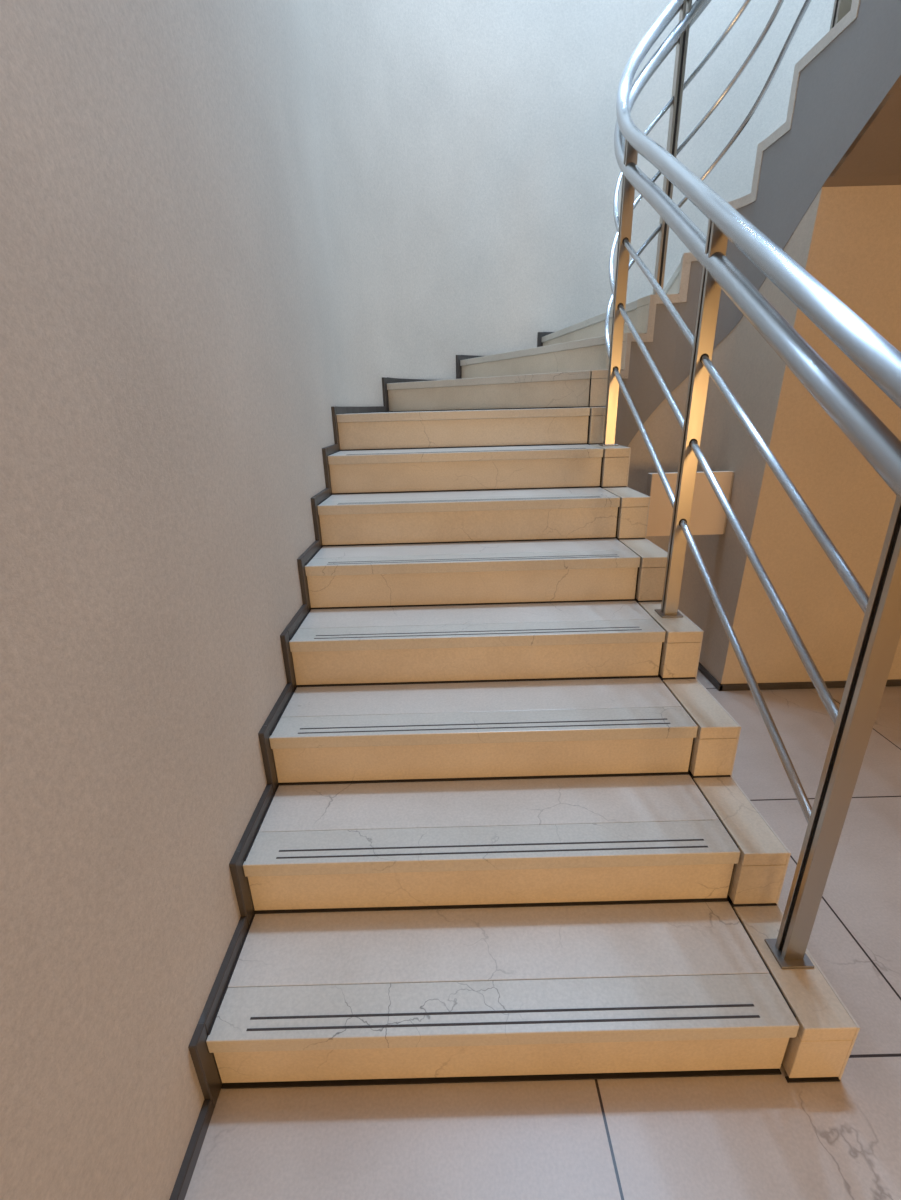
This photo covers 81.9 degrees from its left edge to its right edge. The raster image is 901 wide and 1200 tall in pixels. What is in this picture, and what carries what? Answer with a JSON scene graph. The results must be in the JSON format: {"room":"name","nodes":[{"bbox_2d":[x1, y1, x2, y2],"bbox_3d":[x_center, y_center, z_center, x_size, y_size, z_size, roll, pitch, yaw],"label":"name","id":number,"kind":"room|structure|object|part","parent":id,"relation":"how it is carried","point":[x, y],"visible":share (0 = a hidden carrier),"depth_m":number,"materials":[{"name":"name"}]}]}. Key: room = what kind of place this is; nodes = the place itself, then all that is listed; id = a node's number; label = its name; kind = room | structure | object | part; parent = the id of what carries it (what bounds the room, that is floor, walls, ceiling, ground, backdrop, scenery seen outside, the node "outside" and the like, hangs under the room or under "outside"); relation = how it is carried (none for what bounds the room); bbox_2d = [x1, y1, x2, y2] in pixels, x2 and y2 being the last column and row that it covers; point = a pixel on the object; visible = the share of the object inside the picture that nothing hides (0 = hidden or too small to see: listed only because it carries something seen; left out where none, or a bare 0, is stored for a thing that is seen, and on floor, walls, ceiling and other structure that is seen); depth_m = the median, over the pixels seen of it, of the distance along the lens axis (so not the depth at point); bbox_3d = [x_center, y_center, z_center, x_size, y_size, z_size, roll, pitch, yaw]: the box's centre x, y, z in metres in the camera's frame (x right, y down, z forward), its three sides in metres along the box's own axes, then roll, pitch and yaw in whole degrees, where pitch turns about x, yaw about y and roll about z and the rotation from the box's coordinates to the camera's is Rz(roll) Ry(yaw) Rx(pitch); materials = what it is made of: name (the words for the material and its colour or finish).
{"room":"stairwell","nodes":[
{"label":"stairwell","id":0,"kind":"room"},
{"bbox_2d":[0,0,834,1199],"bbox_3d":[1.007,-1.396,-1.539,3.384,6.300,10.925,-2,20,0],"label":"wall","id":1,"kind":"structure","parent":0,"point":[224,224],"depth_m":1.06,"materials":[{"name":"white paint"}]},
{"bbox_2d":[169,332,553,1199],"bbox_3d":[1.045,-0.003,-1.034,3.150,3.337,10.708,-2,20,0],"label":"baseboard","id":2,"kind":"structure","parent":1,"relation":"attached to","point":[204,1063],"depth_m":1.26,"materials":[{"name":"grey stone"}]},
{"bbox_2d":[184,670,900,1199],"bbox_3d":[2.114,1.539,-0.299,5.600,0.120,11.400,-2,20,0],"label":"floor","id":3,"kind":"structure","parent":0,"point":[746,1137],"depth_m":1.04,"materials":[{"name":"tile"}]},
{"bbox_2d":[206,0,900,1088],"bbox_3d":[1.022,-1.189,2.224,3.127,3.302,3.762,-2,20,0],"label":"staircase","id":4,"kind":"structure","parent":3,"relation":"on","point":[506,832],"depth_m":1.46,"materials":[{"name":"beige stone"}]},
{"bbox_2d":[599,0,900,968],"bbox_3d":[1.005,-1.584,1.303,0.692,4.352,2.338,-2,20,0],"label":"stair railing","id":5,"kind":"object","parent":4,"relation":"on","point":[880,631],"visible":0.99,"depth_m":1.20,"materials":[{"name":"silver metal"}]},
{"bbox_3d":[0.720,-0.706,2.364,0.072,0.006,0.066,-2,20,0],"label":"plate","id":6,"kind":"part","parent":5,"relation":"part of","materials":[{"name":"silver metal"}]},
{"bbox_3d":[0.705,-1.235,2.168,0.043,1.126,0.034,-2,20,0],"label":"post","id":7,"kind":"part","parent":5,"relation":"part of","materials":[{"name":"silver metal"}]},
{"bbox_3d":[0.739,0.045,1.758,0.072,0.006,0.066,-2,20,0],"label":"plate","id":8,"kind":"part","parent":5,"relation":"part of","materials":[{"name":"silver metal"}]},
{"bbox_3d":[1.000,-2.008,2.354,0.035,1.112,0.044,-2,20,0],"label":"post","id":9,"kind":"part","parent":5,"relation":"part of","materials":[{"name":"silver metal"}]},
{"bbox_3d":[0.724,-0.485,1.563,0.043,1.127,0.034,-2,20,0],"label":"post","id":10,"kind":"part","parent":5,"relation":"part of","materials":[{"name":"silver metal"}]},
{"bbox_3d":[1.011,-1.345,1.408,0.640,3.206,2.252,-2,20,0],"label":"infill rod","id":11,"kind":"part","parent":5,"relation":"part of","materials":[{"name":"silver metal"}]},
{"bbox_3d":[1.005,-1.571,1.325,0.640,3.206,2.252,-2,20,0],"label":"infill rod","id":12,"kind":"part","parent":5,"relation":"part of","materials":[{"name":"silver metal"}]},
{"bbox_3d":[0.999,-1.786,1.245,0.640,3.206,2.252,-2,20,0],"label":"infill rod","id":13,"kind":"part","parent":5,"relation":"part of","materials":[{"name":"silver metal"}]},
{"bbox_3d":[0.994,-1.978,1.151,0.670,3.289,2.326,-2,20,0],"label":"handrail","id":14,"kind":"part","parent":5,"relation":"part of","materials":[{"name":"silver metal"}]},
{"bbox_3d":[0.991,-2.080,1.114,0.670,3.289,2.326,-2,20,0],"label":"handrail","id":15,"kind":"part","parent":5,"relation":"part of","materials":[{"name":"silver metal"}]},
{"bbox_3d":[0.758,0.792,1.164,0.072,0.006,0.066,-2,20,0],"label":"plate","id":16,"kind":"part","parent":5,"relation":"part of","materials":[{"name":"silver metal"}]},
{"bbox_3d":[0.744,0.262,0.969,0.043,1.128,0.034,-2,20,0],"label":"post","id":17,"kind":"part","parent":5,"relation":"part of","materials":[{"name":"silver metal"}]},
{"bbox_3d":[1.292,-2.438,1.555,0.043,1.137,0.034,-2,20,0],"label":"post","id":18,"kind":"part","parent":5,"relation":"part of","materials":[{"name":"silver metal"}]},
{"bbox_2d":[628,235,792,670],"bbox_3d":[1.038,-0.377,1.833,0.632,2.050,2.066,-2,20,0],"label":"wall","id":19,"kind":"structure","parent":0,"point":[741,358],"depth_m":2.52,"materials":[{"name":"grey paint"}]},
{"bbox_2d":[646,471,733,535],"bbox_3d":[1.114,-0.454,2.443,0.379,0.292,0.058,-2,20,0],"label":"access panel","id":20,"kind":"object","parent":19,"relation":"attached to","point":[708,517],"visible":0.62,"depth_m":2.42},
{"bbox_2d":[698,662,722,690],"bbox_3d":[1.250,0.315,2.857,0.195,0.032,0.682,-11,22,-25],"label":"baseboard","id":21,"kind":"structure","parent":19,"relation":"attached to","point":[701,668],"depth_m":2.65,"materials":[{"name":"grey stone"}]},
{"bbox_2d":[709,185,900,683],"bbox_3d":[3.009,-0.572,2.216,3.421,2.050,0.205,-2,20,0],"label":"wall","id":22,"kind":"structure","parent":0,"point":[848,239],"depth_m":2.18,"materials":[{"name":"paint"}]},
{"bbox_2d":[717,679,900,690],"bbox_3d":[3.023,0.382,2.544,3.425,0.032,0.022,-2,20,0],"label":"baseboard","id":23,"kind":"structure","parent":22,"relation":"attached to","point":[893,682],"depth_m":2.54,"materials":[{"name":"grey stone"}]}
]}

